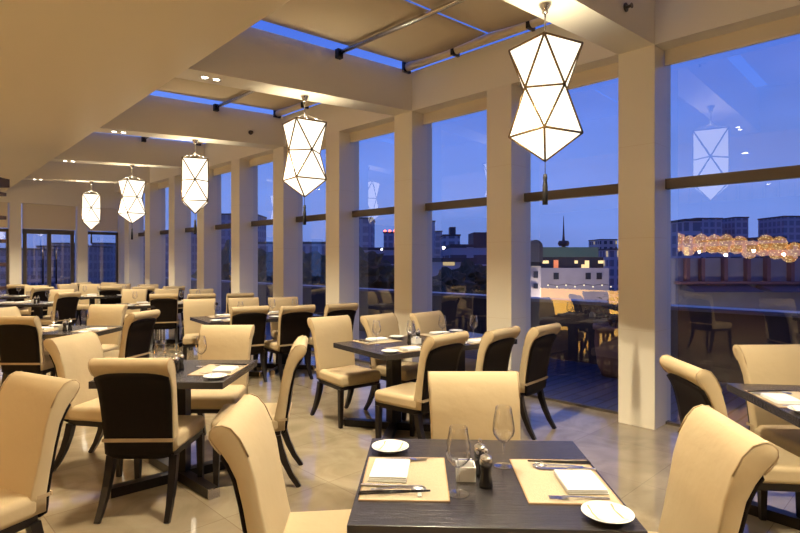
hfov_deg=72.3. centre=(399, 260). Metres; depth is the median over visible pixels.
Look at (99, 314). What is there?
dining chair
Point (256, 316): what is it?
dining chair
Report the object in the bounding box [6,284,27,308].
dining chair
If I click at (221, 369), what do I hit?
napkin
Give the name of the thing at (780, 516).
dining table
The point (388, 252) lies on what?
building
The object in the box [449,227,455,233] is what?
plant
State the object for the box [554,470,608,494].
napkin
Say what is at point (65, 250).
building
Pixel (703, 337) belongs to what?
glass railing
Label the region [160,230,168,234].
window
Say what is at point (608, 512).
bread plate
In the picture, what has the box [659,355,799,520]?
dining chair
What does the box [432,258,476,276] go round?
building
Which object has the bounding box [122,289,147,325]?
dining chair
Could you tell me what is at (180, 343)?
dining table
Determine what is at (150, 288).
dining chair
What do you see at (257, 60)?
ceiling beam
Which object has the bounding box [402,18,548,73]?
roller
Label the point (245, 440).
dining chair
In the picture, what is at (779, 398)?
napkin
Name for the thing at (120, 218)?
column
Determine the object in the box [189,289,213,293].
dining chair
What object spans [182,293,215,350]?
dining chair
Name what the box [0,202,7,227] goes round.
roller blind
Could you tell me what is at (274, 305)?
dining chair
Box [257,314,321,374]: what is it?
dining table
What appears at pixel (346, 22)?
shade
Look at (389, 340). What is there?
placemat
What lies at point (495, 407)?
bowl
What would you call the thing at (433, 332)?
napkin
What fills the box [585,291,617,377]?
planter
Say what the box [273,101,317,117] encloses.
rail
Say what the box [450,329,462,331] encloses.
bread plate
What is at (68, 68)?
ceiling
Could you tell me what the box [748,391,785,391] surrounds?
chopstick
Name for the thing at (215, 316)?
placemat
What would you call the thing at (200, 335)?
wine glass
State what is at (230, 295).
dining chair
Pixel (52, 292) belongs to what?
dining chair
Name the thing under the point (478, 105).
roller blind
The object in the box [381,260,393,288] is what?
tree
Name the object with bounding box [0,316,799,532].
floor
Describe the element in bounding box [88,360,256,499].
dining table
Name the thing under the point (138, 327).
dining chair
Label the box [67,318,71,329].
pepper mill
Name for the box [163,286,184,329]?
dining chair
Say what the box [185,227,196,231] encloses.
window
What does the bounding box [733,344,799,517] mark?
dining chair
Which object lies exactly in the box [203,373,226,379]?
bread plate
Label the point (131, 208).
lantern
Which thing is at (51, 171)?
ceiling beam
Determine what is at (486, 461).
pepper mill
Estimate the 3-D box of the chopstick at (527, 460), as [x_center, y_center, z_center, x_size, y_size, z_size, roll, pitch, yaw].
[0.585,0.739,2.022,0.230,0.012,0.007,0,0,-1]
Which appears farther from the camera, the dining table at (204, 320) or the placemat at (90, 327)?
the dining table at (204, 320)
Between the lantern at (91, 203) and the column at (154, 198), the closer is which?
the lantern at (91, 203)
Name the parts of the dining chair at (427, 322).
backrest, seat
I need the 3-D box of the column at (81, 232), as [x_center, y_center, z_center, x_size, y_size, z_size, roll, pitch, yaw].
[-8.640,0.015,14.861,0.250,2.970,0.260,0,0,-44]
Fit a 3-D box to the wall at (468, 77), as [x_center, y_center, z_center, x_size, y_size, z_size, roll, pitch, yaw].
[-0.327,-2.170,7.785,0.386,0.500,21.600,0,0,-44]
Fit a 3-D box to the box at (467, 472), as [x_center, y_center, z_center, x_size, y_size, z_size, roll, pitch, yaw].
[0.226,0.719,1.893,0.066,0.063,0.066,0,0,2]
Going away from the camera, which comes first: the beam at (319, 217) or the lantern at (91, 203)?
the beam at (319, 217)
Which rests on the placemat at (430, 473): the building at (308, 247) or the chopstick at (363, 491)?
the chopstick at (363, 491)
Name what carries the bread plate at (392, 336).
on the dining table at (393, 422)
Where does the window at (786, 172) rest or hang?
in the wall at (468, 77)
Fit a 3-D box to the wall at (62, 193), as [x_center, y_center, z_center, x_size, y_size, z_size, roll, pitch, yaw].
[-12.255,-1.960,11.409,12.395,0.980,0.250,0,0,-44]
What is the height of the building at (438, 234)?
33.965 m
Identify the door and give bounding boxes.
[22,229,74,286]
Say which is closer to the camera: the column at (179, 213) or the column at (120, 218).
the column at (179, 213)
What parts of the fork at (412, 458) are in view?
handle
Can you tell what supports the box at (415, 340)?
on the dining table at (393, 422)
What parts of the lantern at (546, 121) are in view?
rod, lamp shade, shade frame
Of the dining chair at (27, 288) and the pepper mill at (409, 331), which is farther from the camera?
the dining chair at (27, 288)
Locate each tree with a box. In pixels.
[191,240,272,281]
[258,251,325,285]
[324,246,393,288]
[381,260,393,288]
[432,267,477,293]
[451,259,486,293]
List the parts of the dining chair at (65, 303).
seat, backrest, panel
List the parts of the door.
handle, head rail, handle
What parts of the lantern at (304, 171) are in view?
lamp shade, shade frame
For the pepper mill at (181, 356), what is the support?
on the dining table at (187, 473)
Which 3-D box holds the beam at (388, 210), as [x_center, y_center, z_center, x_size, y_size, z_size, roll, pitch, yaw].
[-0.287,-0.300,7.869,0.070,3.600,1.177,0,0,-44]
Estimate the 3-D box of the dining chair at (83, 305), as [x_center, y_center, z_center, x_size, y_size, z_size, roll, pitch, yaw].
[-7.451,1.029,13.043,0.460,0.959,0.618,0,0,-15]
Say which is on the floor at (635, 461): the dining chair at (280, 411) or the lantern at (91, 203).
the dining chair at (280, 411)
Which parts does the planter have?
pot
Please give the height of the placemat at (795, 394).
0.004 m
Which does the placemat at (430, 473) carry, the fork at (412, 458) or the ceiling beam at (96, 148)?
the fork at (412, 458)
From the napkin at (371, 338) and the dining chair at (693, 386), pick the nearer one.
the dining chair at (693, 386)
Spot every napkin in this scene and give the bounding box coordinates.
[42,326,53,329]
[87,327,107,330]
[212,366,238,372]
[366,337,388,340]
[368,458,409,482]
[399,346,421,350]
[429,331,449,334]
[467,338,480,342]
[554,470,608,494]
[760,393,799,404]
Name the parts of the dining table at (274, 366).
post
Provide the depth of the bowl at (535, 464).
1.99 m
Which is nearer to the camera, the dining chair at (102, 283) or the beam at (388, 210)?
the beam at (388, 210)
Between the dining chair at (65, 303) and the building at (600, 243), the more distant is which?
the building at (600, 243)
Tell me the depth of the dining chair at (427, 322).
5.83 m
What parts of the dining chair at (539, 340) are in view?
leg, backrest, panel, leg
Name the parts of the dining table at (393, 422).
post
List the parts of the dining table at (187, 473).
post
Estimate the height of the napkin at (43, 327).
0.017 m
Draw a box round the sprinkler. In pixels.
[623,2,632,11]
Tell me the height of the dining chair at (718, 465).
0.959 m
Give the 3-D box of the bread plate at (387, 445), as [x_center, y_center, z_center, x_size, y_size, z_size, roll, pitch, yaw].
[-0.038,0.740,2.171,0.148,0.020,0.148,0,0,16]
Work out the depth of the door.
14.31 m
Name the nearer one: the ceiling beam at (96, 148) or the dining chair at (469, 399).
the dining chair at (469, 399)
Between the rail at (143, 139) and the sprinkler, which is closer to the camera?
the sprinkler
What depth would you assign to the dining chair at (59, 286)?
13.31 m
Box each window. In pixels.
[0,228,8,300]
[88,231,117,281]
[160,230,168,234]
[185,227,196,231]
[215,223,230,229]
[251,219,272,225]
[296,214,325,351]
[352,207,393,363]
[425,197,486,210]
[524,184,617,413]
[665,165,799,426]
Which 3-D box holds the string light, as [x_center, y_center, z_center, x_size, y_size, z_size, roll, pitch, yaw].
[14.740,2.021,45.000,5.293,0.302,0.120,0,0,0]
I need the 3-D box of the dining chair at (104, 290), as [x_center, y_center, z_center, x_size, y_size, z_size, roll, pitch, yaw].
[-6.432,1.029,12.253,0.460,0.959,0.618,0,0,-18]
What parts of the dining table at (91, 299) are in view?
post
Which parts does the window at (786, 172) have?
sill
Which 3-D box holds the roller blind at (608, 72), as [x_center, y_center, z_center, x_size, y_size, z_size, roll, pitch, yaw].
[1.736,-1.912,5.688,0.021,0.276,1.077,0,0,-44]
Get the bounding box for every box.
[411,336,420,343]
[455,458,475,481]
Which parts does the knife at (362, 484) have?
handle, blade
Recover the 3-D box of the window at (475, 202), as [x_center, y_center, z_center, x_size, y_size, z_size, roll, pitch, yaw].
[0.765,-0.300,6.790,0.070,3.600,1.177,0,0,-44]
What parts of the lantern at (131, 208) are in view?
lamp shade, shade frame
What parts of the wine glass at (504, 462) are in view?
stem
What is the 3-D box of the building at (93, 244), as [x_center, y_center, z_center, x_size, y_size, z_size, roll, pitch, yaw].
[-125.949,5.883,238.000,7.215,27.235,16.500,0,0,0]
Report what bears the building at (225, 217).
on the ground
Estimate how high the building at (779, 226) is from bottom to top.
40.173 m
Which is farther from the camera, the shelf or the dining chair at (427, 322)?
the shelf
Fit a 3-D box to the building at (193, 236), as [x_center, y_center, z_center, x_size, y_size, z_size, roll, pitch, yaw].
[-89.626,4.158,209.000,26.047,30.684,18.500,0,0,0]
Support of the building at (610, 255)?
on the ground
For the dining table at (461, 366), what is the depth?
5.33 m
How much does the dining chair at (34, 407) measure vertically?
0.959 m
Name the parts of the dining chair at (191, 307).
leg, seat, seat frame, backrest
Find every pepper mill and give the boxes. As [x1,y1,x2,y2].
[62,319,66,330]
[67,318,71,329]
[173,354,178,372]
[177,351,183,369]
[407,329,411,342]
[474,438,485,476]
[479,449,492,489]
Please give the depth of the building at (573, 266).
70.00 m
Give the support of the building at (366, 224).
on the ground
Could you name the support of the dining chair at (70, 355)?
on the floor at (635, 461)
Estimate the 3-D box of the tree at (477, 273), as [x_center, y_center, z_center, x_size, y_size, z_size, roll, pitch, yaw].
[4.931,9.682,40.023,3.967,19.641,4.165,0,0,30]
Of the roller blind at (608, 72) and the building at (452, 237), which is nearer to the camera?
the roller blind at (608, 72)
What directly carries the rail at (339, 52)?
attached to the wall at (468, 77)
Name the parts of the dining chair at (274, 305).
seat, backrest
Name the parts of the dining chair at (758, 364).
panel, backrest, seat, leg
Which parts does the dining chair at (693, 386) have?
panel, backrest, leg, seat frame, seat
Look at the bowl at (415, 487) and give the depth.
1.79 m
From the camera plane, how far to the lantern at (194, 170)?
8.14 m
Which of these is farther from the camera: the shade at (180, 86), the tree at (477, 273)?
the tree at (477, 273)
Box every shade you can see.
[157,78,302,109]
[261,0,485,62]
[409,0,538,32]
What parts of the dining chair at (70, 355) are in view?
panel, leg, backrest, seat, seat frame, leg, leg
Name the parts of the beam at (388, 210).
sill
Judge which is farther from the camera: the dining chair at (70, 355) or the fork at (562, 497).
the dining chair at (70, 355)
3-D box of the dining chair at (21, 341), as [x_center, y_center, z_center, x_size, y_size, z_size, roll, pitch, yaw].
[-3.870,1.029,5.766,0.460,0.959,0.618,0,0,0]
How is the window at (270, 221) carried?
in the wall at (468, 77)
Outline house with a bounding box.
[531,240,542,296]
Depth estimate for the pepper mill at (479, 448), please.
1.91 m
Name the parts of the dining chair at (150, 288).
backrest, panel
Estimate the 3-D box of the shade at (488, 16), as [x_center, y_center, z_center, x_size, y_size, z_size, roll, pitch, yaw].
[0.267,-2.374,4.380,3.100,0.173,1.218,0,0,-44]
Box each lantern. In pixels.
[82,181,100,242]
[118,165,145,239]
[181,139,208,233]
[282,94,326,224]
[508,1,583,204]
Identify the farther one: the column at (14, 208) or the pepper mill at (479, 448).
the column at (14, 208)
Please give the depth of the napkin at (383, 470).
1.91 m
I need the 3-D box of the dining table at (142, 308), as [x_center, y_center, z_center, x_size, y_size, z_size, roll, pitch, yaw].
[-4.457,1.125,9.535,0.765,0.750,0.840,0,0,-36]
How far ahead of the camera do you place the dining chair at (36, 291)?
11.52 m
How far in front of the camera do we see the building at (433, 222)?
240.01 m
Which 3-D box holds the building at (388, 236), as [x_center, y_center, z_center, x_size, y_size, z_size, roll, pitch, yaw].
[-4.927,2.357,270.000,6.237,34.287,16.500,0,0,0]
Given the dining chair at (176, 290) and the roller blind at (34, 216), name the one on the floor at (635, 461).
the dining chair at (176, 290)
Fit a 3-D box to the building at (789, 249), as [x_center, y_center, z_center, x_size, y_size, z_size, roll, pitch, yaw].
[106.533,7.434,139.000,19.478,24.133,18.500,0,0,0]
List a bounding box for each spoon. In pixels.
[370,486,426,489]
[533,463,583,467]
[760,392,791,393]
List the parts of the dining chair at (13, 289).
panel, backrest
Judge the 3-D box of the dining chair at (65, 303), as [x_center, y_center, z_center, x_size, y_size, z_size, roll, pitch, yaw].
[-6.110,1.029,9.791,0.618,0.959,0.460,0,0,20]
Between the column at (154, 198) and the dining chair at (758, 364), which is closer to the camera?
the dining chair at (758, 364)
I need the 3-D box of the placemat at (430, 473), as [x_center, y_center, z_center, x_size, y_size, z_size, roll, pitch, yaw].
[0.019,0.748,1.897,0.287,0.004,0.377,0,0,2]
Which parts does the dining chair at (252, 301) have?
backrest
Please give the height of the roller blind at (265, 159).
0.276 m
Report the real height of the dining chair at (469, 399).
0.959 m
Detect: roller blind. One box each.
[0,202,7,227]
[22,203,75,229]
[88,208,117,231]
[158,181,168,189]
[213,165,230,175]
[249,154,272,166]
[321,140,325,149]
[350,122,393,142]
[423,97,486,124]
[522,63,617,91]
[664,15,799,65]
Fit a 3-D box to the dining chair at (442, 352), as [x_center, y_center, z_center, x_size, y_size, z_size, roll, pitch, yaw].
[0.168,1.029,4.358,0.618,0.959,0.460,0,0,42]
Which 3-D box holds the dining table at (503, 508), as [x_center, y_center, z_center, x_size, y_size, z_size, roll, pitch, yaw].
[0.285,1.125,1.920,0.840,0.750,0.765,0,0,3]
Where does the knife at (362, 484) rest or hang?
on the placemat at (430, 473)
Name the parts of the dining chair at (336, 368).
leg, backrest, leg, seat frame, leg, seat, leg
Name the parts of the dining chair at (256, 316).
backrest, panel, leg, leg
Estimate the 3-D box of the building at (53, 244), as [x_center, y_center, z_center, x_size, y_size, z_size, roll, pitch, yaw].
[-149.230,5.727,248.000,7.288,27.545,16.500,0,0,0]
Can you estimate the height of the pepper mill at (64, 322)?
0.127 m
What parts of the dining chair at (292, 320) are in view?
leg, seat, seat frame, leg, backrest, panel, leg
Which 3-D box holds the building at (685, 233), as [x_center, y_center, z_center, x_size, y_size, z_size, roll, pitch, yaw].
[80.225,3.976,159.000,4.606,31.049,18.500,0,0,0]
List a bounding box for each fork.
[377,457,426,460]
[548,495,609,499]
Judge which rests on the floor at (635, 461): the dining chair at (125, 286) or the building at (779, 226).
the dining chair at (125, 286)
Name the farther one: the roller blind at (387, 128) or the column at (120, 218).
the column at (120, 218)
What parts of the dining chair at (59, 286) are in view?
backrest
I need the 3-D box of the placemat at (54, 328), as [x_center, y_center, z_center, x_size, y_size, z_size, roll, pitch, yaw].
[-3.865,0.748,5.985,0.287,0.004,0.377,0,0,2]
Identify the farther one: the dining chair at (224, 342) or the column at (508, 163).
the column at (508, 163)
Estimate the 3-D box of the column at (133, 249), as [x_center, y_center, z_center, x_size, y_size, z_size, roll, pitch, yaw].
[-7.192,-0.210,14.818,0.386,3.420,0.331,0,0,-44]
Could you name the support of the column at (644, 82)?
attached to the wall at (468, 77)
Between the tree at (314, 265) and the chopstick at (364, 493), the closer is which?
the chopstick at (364, 493)
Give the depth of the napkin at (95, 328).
5.92 m
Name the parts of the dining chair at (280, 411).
leg, seat, leg, backrest, leg, panel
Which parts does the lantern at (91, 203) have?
lamp shade, shade frame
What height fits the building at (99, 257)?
25.210 m
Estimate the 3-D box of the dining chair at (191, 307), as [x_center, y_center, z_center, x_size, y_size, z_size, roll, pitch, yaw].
[-2.830,1.029,7.753,0.460,0.959,0.618,0,0,-22]
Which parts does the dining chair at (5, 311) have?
backrest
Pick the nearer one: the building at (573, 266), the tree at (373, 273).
the tree at (373, 273)
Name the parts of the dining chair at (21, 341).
leg, panel, backrest, seat frame, seat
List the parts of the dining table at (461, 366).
post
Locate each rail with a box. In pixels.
[141,137,149,141]
[213,91,254,111]
[335,0,465,59]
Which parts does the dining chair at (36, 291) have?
seat, panel, backrest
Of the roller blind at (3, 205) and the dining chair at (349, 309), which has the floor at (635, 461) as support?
the dining chair at (349, 309)
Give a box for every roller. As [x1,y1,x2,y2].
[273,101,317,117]
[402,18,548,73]
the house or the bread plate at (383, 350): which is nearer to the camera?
the bread plate at (383, 350)
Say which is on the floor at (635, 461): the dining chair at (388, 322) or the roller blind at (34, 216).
the dining chair at (388, 322)
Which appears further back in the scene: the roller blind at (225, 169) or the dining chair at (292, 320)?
the roller blind at (225, 169)
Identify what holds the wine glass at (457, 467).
on the dining table at (503, 508)
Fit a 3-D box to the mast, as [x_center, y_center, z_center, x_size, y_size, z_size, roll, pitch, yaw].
[125.387,-7.495,420.000,8.800,53.989,8.800,0,0,0]
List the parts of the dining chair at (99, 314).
seat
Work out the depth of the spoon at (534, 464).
1.98 m
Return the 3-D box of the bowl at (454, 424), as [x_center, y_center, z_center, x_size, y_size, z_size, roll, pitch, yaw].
[0.188,0.601,1.764,0.081,0.133,0.081,0,0,2]
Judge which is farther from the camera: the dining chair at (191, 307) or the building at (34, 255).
the building at (34, 255)
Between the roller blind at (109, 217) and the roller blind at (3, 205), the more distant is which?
the roller blind at (109, 217)
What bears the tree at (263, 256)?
on the ground
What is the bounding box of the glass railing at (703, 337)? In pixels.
[144,276,799,383]
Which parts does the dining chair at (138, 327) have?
seat, panel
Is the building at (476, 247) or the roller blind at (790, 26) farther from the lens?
the building at (476, 247)
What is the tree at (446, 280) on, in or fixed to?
on the ground
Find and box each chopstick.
[358,491,429,494]
[359,490,429,492]
[527,460,589,461]
[528,461,590,463]
[747,390,789,391]
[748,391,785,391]
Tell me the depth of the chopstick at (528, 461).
2.01 m
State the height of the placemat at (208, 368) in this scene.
0.004 m
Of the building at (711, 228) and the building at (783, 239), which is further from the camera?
the building at (711, 228)
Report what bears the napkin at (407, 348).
on the placemat at (397, 347)
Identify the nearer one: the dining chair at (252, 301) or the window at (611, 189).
the window at (611, 189)
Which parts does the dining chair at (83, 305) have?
seat, backrest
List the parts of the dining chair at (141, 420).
leg, panel, backrest, leg, leg, seat frame, seat, leg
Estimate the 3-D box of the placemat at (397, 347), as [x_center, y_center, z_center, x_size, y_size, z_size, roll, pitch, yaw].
[0.099,0.748,4.700,0.377,0.004,0.287,0,0,-36]
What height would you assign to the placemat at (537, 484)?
0.004 m
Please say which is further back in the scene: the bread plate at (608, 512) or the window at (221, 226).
the window at (221, 226)
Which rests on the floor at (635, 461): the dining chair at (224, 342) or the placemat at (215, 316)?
the dining chair at (224, 342)
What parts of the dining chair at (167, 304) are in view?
leg, panel, backrest, leg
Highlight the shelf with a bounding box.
[0,177,9,289]
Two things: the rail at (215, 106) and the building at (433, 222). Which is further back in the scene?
the building at (433, 222)
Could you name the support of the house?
on the ground
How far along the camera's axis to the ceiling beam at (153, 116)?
8.14 m
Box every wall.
[0,180,121,208]
[115,0,799,192]
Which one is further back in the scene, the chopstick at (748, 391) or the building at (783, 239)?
the building at (783, 239)
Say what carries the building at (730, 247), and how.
on the ground
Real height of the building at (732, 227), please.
40.658 m
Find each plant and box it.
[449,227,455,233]
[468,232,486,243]
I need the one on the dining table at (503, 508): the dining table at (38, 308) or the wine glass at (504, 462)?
the wine glass at (504, 462)
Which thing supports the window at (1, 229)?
in the wall at (62, 193)
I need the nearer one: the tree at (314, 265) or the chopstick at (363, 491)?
the chopstick at (363, 491)
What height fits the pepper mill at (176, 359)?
0.127 m
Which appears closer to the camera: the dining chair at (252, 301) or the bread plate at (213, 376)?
the bread plate at (213, 376)
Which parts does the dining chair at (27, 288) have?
backrest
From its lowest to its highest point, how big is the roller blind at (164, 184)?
0.276 m
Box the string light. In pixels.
[547,284,611,286]
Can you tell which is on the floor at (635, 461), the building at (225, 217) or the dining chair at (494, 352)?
the dining chair at (494, 352)
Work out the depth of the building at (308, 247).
140.00 m
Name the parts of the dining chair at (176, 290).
backrest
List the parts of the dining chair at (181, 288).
backrest, panel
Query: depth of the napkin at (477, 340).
5.04 m
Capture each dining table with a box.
[0,295,29,300]
[0,301,52,340]
[42,326,122,338]
[80,295,114,305]
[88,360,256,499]
[118,303,168,347]
[166,302,217,346]
[190,316,268,376]
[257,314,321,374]
[333,337,430,438]
[347,438,647,532]
[404,331,516,370]
[727,383,799,529]
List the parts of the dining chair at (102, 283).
backrest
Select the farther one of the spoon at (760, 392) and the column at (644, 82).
the column at (644, 82)
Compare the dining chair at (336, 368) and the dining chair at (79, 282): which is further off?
the dining chair at (79, 282)
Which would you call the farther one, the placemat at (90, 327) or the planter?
the planter
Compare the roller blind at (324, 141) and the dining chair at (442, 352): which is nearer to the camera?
the dining chair at (442, 352)
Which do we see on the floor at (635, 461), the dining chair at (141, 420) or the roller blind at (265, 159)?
the dining chair at (141, 420)
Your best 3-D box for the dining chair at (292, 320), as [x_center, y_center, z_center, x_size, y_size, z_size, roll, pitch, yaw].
[-1.426,1.029,7.035,0.460,0.959,0.618,0,0,-36]
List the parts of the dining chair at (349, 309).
leg, backrest, panel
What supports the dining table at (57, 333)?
on the floor at (635, 461)
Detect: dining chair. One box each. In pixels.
[0,306,54,376]
[0,316,54,387]
[0,371,79,532]
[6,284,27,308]
[19,287,54,315]
[20,285,48,315]
[40,292,81,325]
[43,289,75,318]
[43,331,122,476]
[57,283,87,321]
[71,282,90,315]
[77,284,100,322]
[86,282,118,320]
[87,304,127,351]
[88,357,204,523]
[98,286,121,303]
[103,309,159,357]
[110,284,130,288]
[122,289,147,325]
[132,286,154,310]
[138,284,158,288]
[149,293,179,349]
[154,288,178,336]
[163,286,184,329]
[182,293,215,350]
[183,298,215,359]
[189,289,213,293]
[191,325,254,434]
[208,393,350,532]
[211,335,307,487]
[226,293,253,313]
[228,297,265,359]
[230,306,268,381]
[264,305,315,381]
[268,297,305,363]
[307,303,358,365]
[307,315,380,428]
[360,313,418,420]
[375,330,468,438]
[410,310,476,370]
[428,371,519,439]
[475,326,520,370]
[508,322,560,439]
[648,404,778,532]
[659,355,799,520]
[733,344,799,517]
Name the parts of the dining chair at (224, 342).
leg, seat frame, seat, backrest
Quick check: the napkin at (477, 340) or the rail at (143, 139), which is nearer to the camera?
the napkin at (477, 340)
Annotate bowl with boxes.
[412,486,426,489]
[446,424,470,467]
[492,407,514,442]
[533,463,546,466]
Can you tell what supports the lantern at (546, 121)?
hanging from the wall at (468, 77)
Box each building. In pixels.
[0,248,60,307]
[36,245,74,283]
[51,243,88,282]
[88,245,112,283]
[91,243,114,281]
[144,230,196,278]
[221,213,266,249]
[258,242,325,263]
[359,217,374,246]
[362,247,393,264]
[383,230,393,246]
[432,221,434,257]
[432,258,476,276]
[435,231,442,257]
[440,227,460,257]
[442,232,486,265]
[540,247,608,300]
[588,239,617,248]
[598,248,617,300]
[671,219,701,257]
[671,258,799,310]
[691,218,722,239]
[701,238,780,257]
[722,217,748,238]
[752,237,786,242]
[757,216,799,242]
[758,242,799,257]
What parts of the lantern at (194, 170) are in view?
lamp shade, shade frame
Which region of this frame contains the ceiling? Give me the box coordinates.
[0,0,289,191]
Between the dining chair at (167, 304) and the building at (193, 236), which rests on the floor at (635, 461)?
the dining chair at (167, 304)
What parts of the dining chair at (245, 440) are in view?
panel, backrest, seat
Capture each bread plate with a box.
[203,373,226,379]
[372,439,408,452]
[381,349,398,352]
[390,335,403,337]
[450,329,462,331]
[581,500,634,523]
[787,405,799,412]
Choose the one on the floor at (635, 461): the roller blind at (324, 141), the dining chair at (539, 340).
the dining chair at (539, 340)
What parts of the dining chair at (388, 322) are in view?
leg, backrest, seat, seat frame, leg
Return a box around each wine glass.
[195,335,206,366]
[446,424,470,498]
[492,407,514,468]
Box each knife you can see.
[361,483,424,486]
[537,467,595,469]
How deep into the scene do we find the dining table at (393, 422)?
4.86 m
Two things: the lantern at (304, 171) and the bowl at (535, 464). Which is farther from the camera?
the lantern at (304, 171)
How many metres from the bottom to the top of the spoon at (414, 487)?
0.008 m
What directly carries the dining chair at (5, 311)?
on the floor at (635, 461)
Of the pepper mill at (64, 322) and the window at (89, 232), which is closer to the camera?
the pepper mill at (64, 322)
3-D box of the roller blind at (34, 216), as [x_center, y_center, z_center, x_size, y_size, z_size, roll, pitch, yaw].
[-9.142,-1.144,14.301,1.200,0.642,0.021,0,0,-44]
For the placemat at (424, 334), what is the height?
0.004 m
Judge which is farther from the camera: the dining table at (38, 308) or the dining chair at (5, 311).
the dining table at (38, 308)
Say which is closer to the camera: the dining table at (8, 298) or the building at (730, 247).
the dining table at (8, 298)
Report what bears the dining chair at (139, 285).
on the floor at (635, 461)
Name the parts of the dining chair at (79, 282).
backrest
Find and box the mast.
[558,216,568,246]
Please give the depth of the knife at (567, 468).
1.96 m
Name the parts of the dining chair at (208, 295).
backrest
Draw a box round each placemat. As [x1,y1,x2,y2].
[42,327,57,331]
[71,327,115,331]
[188,364,247,375]
[206,315,229,317]
[354,338,400,344]
[358,457,449,501]
[385,344,420,352]
[420,332,451,335]
[509,459,622,504]
[744,390,799,407]
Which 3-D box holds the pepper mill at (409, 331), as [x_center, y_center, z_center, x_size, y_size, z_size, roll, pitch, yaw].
[0.088,0.686,5.013,0.046,0.127,0.046,0,0,-36]
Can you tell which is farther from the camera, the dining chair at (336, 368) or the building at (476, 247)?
the building at (476, 247)
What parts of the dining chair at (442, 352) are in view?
leg, seat, seat frame, leg, leg, backrest, panel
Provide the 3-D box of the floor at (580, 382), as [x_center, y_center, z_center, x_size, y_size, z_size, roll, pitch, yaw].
[-0.679,1.690,10.515,2.885,0.220,32.000,0,0,-44]
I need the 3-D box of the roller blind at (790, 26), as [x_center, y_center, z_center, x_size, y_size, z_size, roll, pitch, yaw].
[2.788,-1.912,4.609,0.021,0.276,1.077,0,0,-44]
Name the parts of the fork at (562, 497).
handle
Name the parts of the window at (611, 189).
sill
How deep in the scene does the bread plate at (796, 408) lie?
2.75 m
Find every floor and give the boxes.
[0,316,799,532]
[221,311,748,429]
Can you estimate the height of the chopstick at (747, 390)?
0.012 m
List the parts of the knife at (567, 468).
blade, handle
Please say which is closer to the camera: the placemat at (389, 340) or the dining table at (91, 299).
the placemat at (389, 340)

